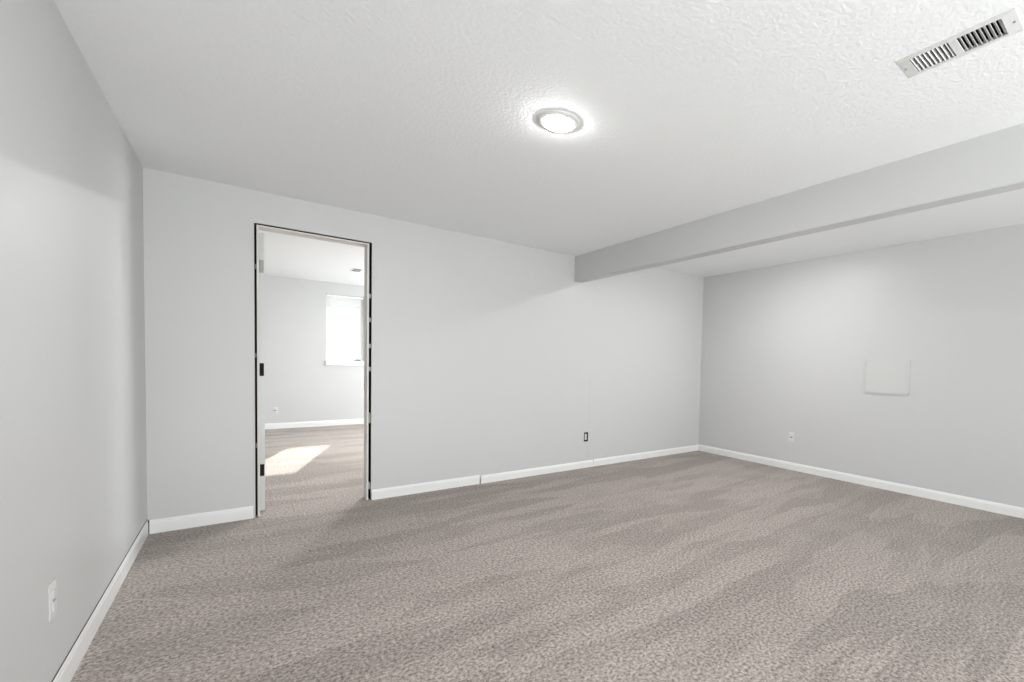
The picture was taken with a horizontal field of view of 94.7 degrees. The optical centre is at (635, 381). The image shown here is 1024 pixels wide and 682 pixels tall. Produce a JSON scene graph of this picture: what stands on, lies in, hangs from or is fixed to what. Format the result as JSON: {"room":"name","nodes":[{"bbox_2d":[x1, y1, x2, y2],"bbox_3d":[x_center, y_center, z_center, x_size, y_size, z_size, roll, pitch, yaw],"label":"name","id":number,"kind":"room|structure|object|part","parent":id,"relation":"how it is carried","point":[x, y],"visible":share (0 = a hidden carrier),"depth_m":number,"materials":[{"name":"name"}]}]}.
{"room":"empty basement room","nodes":[
{"label":"empty basement room","id":0,"kind":"room"},
{"bbox_2d":[0,0,146,681],"bbox_3d":[-0.885,-0.026,0.191,0.150,2.320,7.000,0,3,-41],"label":"wall","id":1,"kind":"structure","parent":0,"point":[73,455],"depth_m":1.56,"materials":[{"name":"paint"}]},
{"bbox_2d":[48,578,56,621],"bbox_3d":[-1.879,0.702,1.476,0.010,0.115,0.070,0,3,-41],"label":"wall outlet","id":2,"kind":"object","parent":1,"relation":"attached to","point":[52,589],"visible":1,"depth_m":1.46,"materials":[{"name":"white plastic"}]},
{"bbox_2d":[53,587,56,598],"bbox_3d":[-1.878,0.683,1.475,0.008,0.027,0.031,0,3,-41],"label":"receptacle","id":3,"kind":"object","parent":2,"relation":"attached to","point":[54,588],"depth_m":1.48,"materials":[{"name":"white plastic"}]},
{"bbox_2d":[53,599,56,610],"bbox_3d":[-1.879,0.722,1.477,0.008,0.027,0.031,0,3,-41],"label":"receptacle","id":4,"kind":"object","parent":2,"relation":"attached to","point":[54,600],"depth_m":1.48,"materials":[{"name":"white plastic"}]},
{"bbox_2d":[53,521,147,681],"bbox_3d":[-0.853,1.084,0.275,0.011,0.098,6.986,0,3,-41],"label":"baseboard","id":5,"kind":"structure","parent":1,"relation":"attached to","point":[67,671],"depth_m":1.92,"materials":[{"name":"paint"}]},
{"bbox_2d":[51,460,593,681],"bbox_3d":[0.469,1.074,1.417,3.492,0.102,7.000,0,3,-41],"label":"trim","id":6,"kind":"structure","parent":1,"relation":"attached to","point":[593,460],"depth_m":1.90,"materials":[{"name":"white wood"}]},
{"bbox_2d":[259,230,363,285],"bbox_3d":[-3.908,-1.616,5.512,7.000,0.100,4.915,0,3,-41],"label":"ceiling","id":7,"kind":"structure","parent":0,"point":[289,256],"depth_m":5.92,"materials":[{"name":"white paint"}]},
{"bbox_2d":[349,268,363,271],"bbox_3d":[-3.997,-1.606,6.554,0.140,0.012,0.300,0,3,-41],"label":"ceiling vent","id":8,"kind":"object","parent":7,"relation":"in","point":[352,269],"visible":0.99,"depth_m":6.56,"materials":[{"name":"white metal"}]},
{"bbox_2d":[264,275,363,423],"bbox_3d":[-5.609,-0.520,7.504,7.000,2.525,0.220,0,3,-41],"label":"wall","id":9,"kind":"structure","parent":0,"point":[299,382],"depth_m":7.50,"materials":[{"name":"paint"}]},
{"bbox_2d":[272,407,277,413],"bbox_3d":[-5.746,0.455,7.295,0.070,0.115,0.010,0,3,-41],"label":"wall outlet","id":10,"kind":"object","parent":9,"relation":"attached to","point":[274,409],"visible":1,"depth_m":7.29,"materials":[{"name":"white plastic"}]},
{"bbox_2d":[265,419,363,428],"bbox_3d":[-5.716,0.702,7.330,6.580,0.092,0.013,0,3,-41],"label":"baseboard","id":11,"kind":"structure","parent":9,"relation":"attached to","point":[348,421],"depth_m":7.62,"materials":[{"name":"paint"}]},
{"bbox_2d":[326,296,363,365],"bbox_3d":[-5.042,-0.888,7.951,0.594,1.202,0.237,0,3,-41],"label":"window","id":12,"kind":"structure","parent":9,"relation":"in","point":[328,361],"depth_m":7.91,"materials":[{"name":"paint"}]},
{"bbox_2d":[326,294,363,356],"bbox_3d":[-5.010,-0.963,7.902,0.546,1.040,0.046,0,3,-41],"label":"window blind","id":13,"kind":"object","parent":12,"relation":"attached to","point":[329,296],"visible":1,"depth_m":7.90,"materials":[{"name":"plastic"}]},
{"bbox_3d":[-4.999,-1.464,7.885,0.546,0.036,0.040,0,3,-41],"label":"head rail","id":14,"kind":"part","parent":13,"relation":"part of","materials":[{"name":"plastic"}]},
{"bbox_3d":[-5.026,-0.450,7.923,0.546,0.014,0.025,0,3,-41],"label":"rail","id":15,"kind":"part","parent":13,"relation":"part of","materials":[{"name":"plastic"}]},
{"bbox_3d":[-4.986,-0.321,7.890,0.594,0.076,0.022,0,3,-41],"label":"sill","id":16,"kind":"part","parent":12,"relation":"part of","materials":[{"name":"paint"}]},
{"bbox_2d":[143,167,703,519],"bbox_3d":[-1.985,-0.294,3.923,7.840,2.525,0.115,0,3,-41],"label":"wall","id":17,"kind":"structure","parent":0,"point":[484,351],"depth_m":4.01,"materials":[{"name":"paint"}]},
{"bbox_2d":[149,506,252,533],"bbox_3d":[-2.927,0.931,3.103,0.512,0.088,0.013,0,3,-41],"label":"baseboard","id":18,"kind":"structure","parent":17,"relation":"attached to","point":[242,513],"depth_m":3.08,"materials":[{"name":"paint"}]},
{"bbox_2d":[254,223,371,516],"bbox_3d":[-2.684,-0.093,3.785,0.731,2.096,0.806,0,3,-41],"label":"door frame","id":19,"kind":"structure","parent":17,"relation":"in","point":[258,237],"depth_m":3.39,"materials":[{"name":"white wood"}]},
{"bbox_2d":[371,445,697,499],"bbox_3d":[-0.643,0.921,5.056,4.006,0.083,0.021,0,3,-41],"label":"baseboard","id":20,"kind":"structure","parent":17,"relation":"attached to","point":[396,491],"depth_m":4.54,"materials":[{"name":"paint"}]},
{"bbox_2d":[584,432,587,441],"bbox_3d":[-0.567,0.616,5.146,0.054,0.103,0.042,0,3,-41],"label":"wall outlet","id":21,"kind":"object","parent":17,"relation":"attached to","point":[585,433],"visible":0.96,"depth_m":5.14,"materials":[{"name":"white plastic"}]},
{"bbox_2d":[53,0,1023,255],"bbox_3d":[0.341,-1.291,1.168,3.394,0.200,7.000,0,3,-41],"label":"ceiling","id":22,"kind":"structure","parent":0,"point":[423,112],"depth_m":1.98,"materials":[{"name":"white paint"}]},
{"bbox_2d":[537,110,579,132],"bbox_3d":[-0.367,-1.236,2.186,0.202,0.022,0.202,0,3,-41],"label":"recessed light","id":23,"kind":"object","parent":22,"relation":"in","point":[559,121],"visible":1,"depth_m":2.15,"materials":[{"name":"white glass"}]},
{"bbox_2d":[543,116,572,131],"bbox_3d":[-0.367,-1.230,2.186,0.142,0.011,0.142,0,3,-41],"label":"diffuser","id":24,"kind":"object","parent":23,"relation":"attached to","point":[551,123],"depth_m":2.17,"materials":[{"name":"white plastic"}]},
{"bbox_2d":[575,123,1023,282],"bbox_3d":[1.665,-1.165,2.310,0.102,0.468,7.000,0,3,-41],"label":"ceiling beam","id":25,"kind":"structure","parent":22,"relation":"attached to","point":[992,163],"depth_m":2.73,"materials":[{"name":"paint"}]},
{"bbox_2d":[895,7,1023,77],"bbox_3d":[1.138,-1.260,1.613,0.142,0.160,0.348,0,3,-40],"label":"ceiling vent","id":26,"kind":"object","parent":22,"relation":"in","point":[1009,21],"visible":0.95,"depth_m":1.61,"materials":[{"name":"white metal"}]},
{"bbox_2d":[70,424,1023,681],"bbox_3d":[-1.183,1.063,3.580,8.600,0.120,12.430,0,3,-41],"label":"floor","id":27,"kind":"structure","parent":0,"point":[694,566],"depth_m":2.43,"materials":[{"name":"carpet"}]},
{"bbox_2d":[658,188,1023,276],"bbox_3d":[2.541,-1.342,3.051,2.194,0.124,7.000,0,3,-41],"label":"ceiling","id":28,"kind":"structure","parent":0,"point":[1004,209],"depth_m":4.13,"materials":[{"name":"white paint"}]},
{"bbox_2d":[699,223,1023,507],"bbox_3d":[3.246,-0.087,3.730,0.150,2.396,7.000,0,3,-41],"label":"wall","id":29,"kind":"structure","parent":0,"point":[785,348],"depth_m":4.55,"materials":[{"name":"paint"}]},
{"bbox_2d":[788,432,793,441],"bbox_3d":[1.808,0.639,5.292,0.010,0.115,0.070,0,3,-41],"label":"wall outlet","id":30,"kind":"object","parent":29,"relation":"attached to","point":[791,434],"visible":1,"depth_m":5.29,"materials":[{"name":"white plastic"}]},
{"bbox_2d":[698,444,1023,518],"bbox_3d":[3.156,1.067,3.718,0.013,0.085,6.996,0,3,-41],"label":"baseboard","id":31,"kind":"structure","parent":29,"relation":"attached to","point":[1009,510],"depth_m":4.53,"materials":[{"name":"paint"}]},
{"bbox_2d":[863,359,909,395],"bbox_3d":[2.474,-0.051,4.505,0.014,0.342,0.416,0,3,-41],"label":"access panel","id":32,"kind":"object","parent":29,"relation":"attached to","point":[881,376],"visible":1,"depth_m":4.50,"materials":[{"name":"paint"}]}
]}

